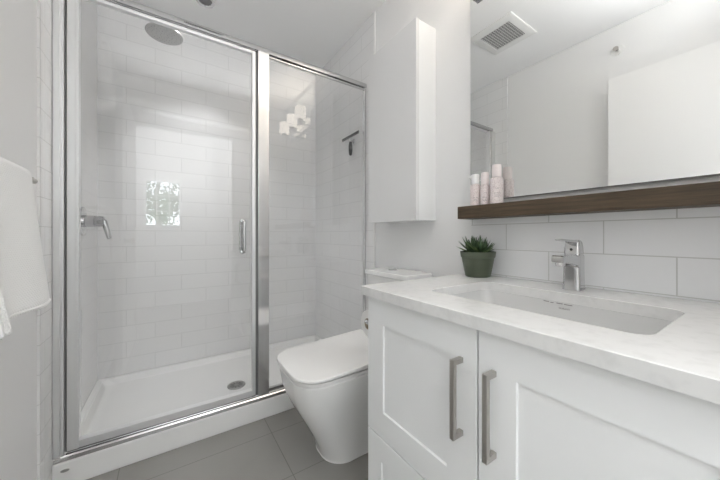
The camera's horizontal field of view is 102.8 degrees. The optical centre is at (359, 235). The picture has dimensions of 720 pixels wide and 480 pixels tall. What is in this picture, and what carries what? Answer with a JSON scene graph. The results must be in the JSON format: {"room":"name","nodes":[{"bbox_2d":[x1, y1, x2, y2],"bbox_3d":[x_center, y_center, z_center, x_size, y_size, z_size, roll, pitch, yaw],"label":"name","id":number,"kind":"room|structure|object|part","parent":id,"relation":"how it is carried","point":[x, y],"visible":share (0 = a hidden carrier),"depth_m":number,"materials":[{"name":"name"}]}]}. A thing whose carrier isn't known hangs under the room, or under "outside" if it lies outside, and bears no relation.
{"room":"bathroom","nodes":[
{"label":"bathroom","id":0,"kind":"room"},
{"bbox_2d":[0,0,96,479],"bbox_3d":[-0.979,-0.239,0.686,0.108,2.478,2.665,0,0,-33],"label":"wall","id":1,"kind":"structure","parent":0,"point":[25,25],"depth_m":1.02,"materials":[{"name":"white paint"}]},
{"bbox_2d":[32,177,37,183],"bbox_3d":[-0.816,-0.152,0.597,0.081,0.044,0.469,0,0,-33],"label":"towel bar","id":2,"kind":"object","parent":1,"relation":"attached to","point":[34,180],"visible":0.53,"depth_m":0.80,"materials":[{"name":"silver metal"}]},
{"bbox_2d":[0,157,50,338],"bbox_3d":[-0.761,0.000,0.613,0.111,0.368,0.360,0,0,-33],"label":"bath towel","id":3,"kind":"object","parent":2,"relation":"hanging from","point":[24,289],"visible":1,"depth_m":0.64,"materials":[{"name":"white fabric"}]},
{"bbox_2d":[81,207,111,238],"bbox_3d":[-1.407,-0.065,1.539,0.118,0.170,0.150,0,0,-33],"label":"shower valve","id":4,"kind":"object","parent":1,"relation":"attached to","point":[86,220],"visible":0.94,"depth_m":1.52,"materials":[{"name":"silver metal"}]},
{"bbox_3d":[-1.452,-0.075,1.509,0.010,0.150,0.150,0,0,-33],"label":"trim plate","id":5,"kind":"part","parent":4,"relation":"part of","materials":[{"name":"silver metal"}]},
{"bbox_3d":[-1.383,-0.041,1.555,0.059,0.122,0.028,0,0,-33],"label":"lever","id":6,"kind":"part","parent":4,"relation":"part of","materials":[{"name":"silver metal"}]},
{"bbox_2d":[145,22,182,45],"bbox_3d":[-1.252,-1.238,1.606,0.450,0.151,0.186,0,0,-33],"label":"shower","id":7,"kind":"object","parent":1,"relation":"attached to","point":[165,35],"visible":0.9,"depth_m":1.67,"materials":[{"name":"silver metal"}]},
{"bbox_2d":[97,4,315,379],"bbox_3d":[-1.068,-0.239,2.285,1.724,2.478,0.100,0,0,-33],"label":"wall","id":8,"kind":"structure","parent":0,"point":[174,122],"depth_m":2.11,"materials":[{"name":"tile"}]},
{"bbox_2d":[86,408,367,479],"bbox_3d":[-0.011,1.050,0.469,3.300,0.100,4.295,0,0,-33],"label":"floor","id":9,"kind":"structure","parent":0,"point":[280,446],"depth_m":1.28,"materials":[{"name":"grey tile"}]},
{"bbox_2d":[52,335,321,479],"bbox_3d":[-0.806,0.950,1.889,1.506,0.100,0.848,0,0,-33],"label":"shower tray","id":10,"kind":"object","parent":9,"relation":"on","point":[113,401],"visible":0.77,"depth_m":1.63,"materials":[{"name":"white plastic"}]},
{"bbox_2d":[52,0,366,464],"bbox_3d":[-0.593,-0.073,1.567,1.506,1.946,0.110,0,0,-33],"label":"shower enclosure","id":11,"kind":"object","parent":10,"relation":"on","point":[68,443],"visible":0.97,"depth_m":1.19,"materials":[{"name":"silver metal"}]},
{"bbox_3d":[-0.880,-0.068,1.370,0.734,1.872,0.044,0,0,-33],"label":"shower door","id":12,"kind":"part","parent":11,"relation":"part of","materials":[{"name":"clear glass"}]},
{"bbox_3d":[-0.593,-1.028,1.567,1.506,0.035,0.040,0,0,-33],"label":"header rail","id":13,"kind":"part","parent":11,"relation":"part of","materials":[{"name":"silver metal"}]},
{"bbox_3d":[-0.646,0.006,1.566,0.024,0.187,0.052,0,0,-33],"label":"pull handle","id":14,"kind":"part","parent":11,"relation":"part of","materials":[{"name":"silver metal"}]},
{"bbox_3d":[-0.615,0.006,1.518,0.024,0.187,0.052,0,0,-33],"label":"pull handle","id":15,"kind":"part","parent":11,"relation":"part of","materials":[{"name":"silver metal"}]},
{"bbox_3d":[-0.541,-0.066,1.600,0.059,1.888,0.042,0,0,-33],"label":"post","id":16,"kind":"part","parent":11,"relation":"part of","materials":[{"name":"silver metal"}]},
{"bbox_2d":[277,267,432,463],"bbox_3d":[-0.024,0.593,1.421,0.719,0.814,0.382,0,0,-33],"label":"toilet","id":17,"kind":"object","parent":9,"relation":"on","point":[325,381],"visible":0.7,"depth_m":1.24,"materials":[{"name":"white ceramic"}]},
{"bbox_3d":[-0.109,0.556,1.364,0.513,0.035,0.382,0,0,-33],"label":"lid","id":18,"kind":"part","parent":17,"relation":"part of","materials":[{"name":"white plastic"}]},
{"bbox_3d":[-0.112,0.585,1.362,0.494,0.013,0.370,0,0,-33],"label":"seat","id":19,"kind":"part","parent":17,"relation":"part of","materials":[{"name":"white plastic"}]},
{"bbox_3d":[-0.024,0.797,1.421,0.701,0.406,0.366,0,0,-33],"label":"bowl","id":20,"kind":"part","parent":17,"relation":"part of","materials":[{"name":"white ceramic"}]},
{"bbox_3d":[0.202,0.409,1.559,0.187,0.376,0.334,0,0,-33],"label":"tank","id":21,"kind":"part","parent":17,"relation":"part of","materials":[{"name":"white ceramic"}]},
{"bbox_3d":[0.199,0.206,1.556,0.199,0.028,0.352,0,0,-33],"label":"tank lid","id":22,"kind":"part","parent":17,"relation":"part of","materials":[{"name":"white ceramic"}]},
{"bbox_2d":[368,296,719,479],"bbox_3d":[0.474,0.598,0.764,0.602,0.804,0.816,0,0,-33],"label":"vanity cabinet","id":23,"kind":"object","parent":9,"relation":"on","point":[447,400],"visible":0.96,"depth_m":0.56,"materials":[{"name":"white paint"}]},
{"bbox_3d":[0.147,0.767,0.793,0.020,0.262,0.406,0,0,-33],"label":"drawer","id":24,"kind":"part","parent":23,"relation":"part of","materials":[{"name":"white paint"}]},
{"bbox_3d":[0.147,0.415,0.793,0.020,0.431,0.406,0,0,-33],"label":"door","id":25,"kind":"part","parent":23,"relation":"part of","materials":[{"name":"white paint"}]},
{"bbox_3d":[0.215,0.362,0.641,0.034,0.176,0.011,0,0,-33],"label":"pull handle","id":26,"kind":"part","parent":23,"relation":"part of","materials":[{"name":"silver metal"}]},
{"bbox_3d":[0.259,0.362,0.575,0.034,0.176,0.011,0,0,-33],"label":"pull handle","id":27,"kind":"part","parent":23,"relation":"part of","materials":[{"name":"silver metal"}]},
{"bbox_2d":[361,274,719,403],"bbox_3d":[0.502,0.181,0.741,0.594,0.028,0.913,0,0,-33],"label":"countertop","id":28,"kind":"structure","parent":23,"relation":"on","point":[683,356],"depth_m":0.55,"materials":[{"name":"stone"}]},
{"bbox_2d":[456,235,495,277],"bbox_3d":[0.481,0.081,1.175,0.140,0.171,0.162,0,0,-33],"label":"potted succulent","id":29,"kind":"object","parent":28,"relation":"on","point":[478,261],"visible":1,"depth_m":1.13,"materials":[{"name":"green plant"}]},
{"bbox_2d":[460,251,495,277],"bbox_3d":[0.481,0.116,1.173,0.137,0.101,0.137,0,0,-33],"label":"plastic pot","id":30,"kind":"object","parent":29,"relation":"attached to","point":[477,264],"depth_m":1.12,"materials":[{"name":"green"}]},
{"bbox_2d":[453,290,672,334],"bbox_3d":[0.466,0.263,0.758,0.325,0.134,0.516,0,0,-33],"label":"sink basin","id":31,"kind":"object","parent":28,"relation":"in","point":[630,323],"visible":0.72,"depth_m":0.81,"materials":[{"name":"white ceramic"}]},
{"bbox_2d":[552,239,585,290],"bbox_3d":[0.621,0.088,0.859,0.136,0.156,0.051,0,0,-33],"label":"faucet","id":32,"kind":"object","parent":28,"relation":"on","point":[572,261],"visible":1,"depth_m":0.86,"materials":[{"name":"silver metal"}]},
{"bbox_3d":[0.606,0.079,0.850,0.101,0.042,0.044,0,0,-33],"label":"spout","id":33,"kind":"part","parent":32,"relation":"part of","materials":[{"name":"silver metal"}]},
{"bbox_3d":[0.617,0.017,0.857,0.123,0.014,0.030,0,0,-33],"label":"lever","id":34,"kind":"part","parent":32,"relation":"part of","materials":[{"name":"silver metal"}]},
{"bbox_3d":[0.373,0.415,0.451,0.020,0.431,0.406,0,0,-33],"label":"door","id":35,"kind":"part","parent":23,"relation":"part of","materials":[{"name":"white paint"}]},
{"bbox_2d":[132,0,385,75],"bbox_3d":[-0.011,-1.528,0.469,3.300,0.100,4.295,0,0,-33],"label":"ceiling","id":36,"kind":"structure","parent":0,"point":[312,32],"depth_m":1.98,"materials":[{"name":"white paint"}]},
{"bbox_2d":[196,0,214,7],"bbox_3d":[-0.974,-1.475,1.808,0.110,0.006,0.110,0,0,-33],"label":"recessed light","id":37,"kind":"object","parent":36,"relation":"in","point":[205,3],"visible":1,"depth_m":1.83,"materials":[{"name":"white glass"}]},
{"bbox_2d":[316,0,719,338],"bbox_3d":[0.368,-0.239,1.577,0.109,2.478,2.665,0,0,-33],"label":"wall","id":38,"kind":"structure","parent":0,"point":[673,253],"depth_m":1.40,"materials":[{"name":"white tile"}]},
{"bbox_2d":[342,130,358,155],"bbox_3d":[-0.064,-0.656,2.096,0.040,0.147,0.231,0,0,-33],"label":"squeegee","id":39,"kind":"object","parent":38,"relation":"attached to","point":[352,141],"visible":1,"depth_m":2.08,"materials":[{"name":"grey"}]},
{"bbox_3d":[-0.069,-0.631,2.095,0.029,0.097,0.029,0,0,-33],"label":"handle","id":40,"kind":"part","parent":39,"relation":"part of","materials":[{"name":"grey rubber"}]},
{"bbox_3d":[0.097,-0.239,1.897,0.009,2.478,0.012,0,0,-33],"label":"tile edge trim","id":41,"kind":"part","parent":38,"relation":"part of","materials":[{"name":"white paint"}]},
{"bbox_2d":[369,17,435,222],"bbox_3d":[0.220,-0.565,1.593,0.140,0.981,0.400,0,0,-33],"label":"upper cabinet","id":42,"kind":"object","parent":38,"relation":"attached to","point":[402,74],"visible":1,"depth_m":1.46,"materials":[{"name":"white paint"}]},
{"bbox_2d":[458,181,719,219],"bbox_3d":[0.710,-0.097,0.881,0.092,0.052,0.915,0,0,-33],"label":"wooden shelf","id":43,"kind":"object","parent":38,"relation":"attached to","point":[707,194],"visible":1,"depth_m":0.81,"materials":[{"name":"brown wood"}]},
{"bbox_2d":[468,174,479,205],"bbox_3d":[0.487,-0.191,1.225,0.041,0.135,0.051,0,0,-33],"label":"pump bottle","id":44,"kind":"object","parent":43,"relation":"on","point":[475,187],"visible":0.81,"depth_m":1.21,"materials":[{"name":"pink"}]},
{"bbox_2d":[480,172,489,204],"bbox_3d":[0.513,-0.190,1.181,0.036,0.134,0.036,0,0,-33],"label":"toiletry bottle","id":45,"kind":"object","parent":43,"relation":"on","point":[484,188],"visible":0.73,"depth_m":1.17,"materials":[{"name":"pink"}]},
{"bbox_2d":[490,164,503,203],"bbox_3d":[0.541,-0.201,1.139,0.049,0.156,0.049,0,0,-33],"label":"toiletry bottle","id":46,"kind":"object","parent":43,"relation":"on","point":[497,181],"visible":0.88,"depth_m":1.12,"materials":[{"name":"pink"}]},
{"bbox_2d":[471,0,719,198],"bbox_3d":[0.749,-0.775,0.906,0.014,1.254,0.910,0,0,-33],"label":"wall mirror","id":47,"kind":"object","parent":38,"relation":"attached to","point":[567,95],"visible":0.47,"depth_m":0.91,"materials":[{"name":"grey mirror"}]},
{"bbox_3d":[0.083,0.310,1.039,0.151,0.042,0.073,0,0,-33],"label":"toilet paper holder","id":48,"kind":"object","parent":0,"visible":0},
{"bbox_2d":[361,310,367,336],"bbox_3d":[0.072,0.321,1.069,0.106,0.096,0.096,0,0,-33],"label":"toilet roll","id":49,"kind":"object","parent":48,"relation":"hanging from","point":[364,316],"visible":0.21,"depth_m":1.06,"materials":[{"name":"white paper"}]}
]}

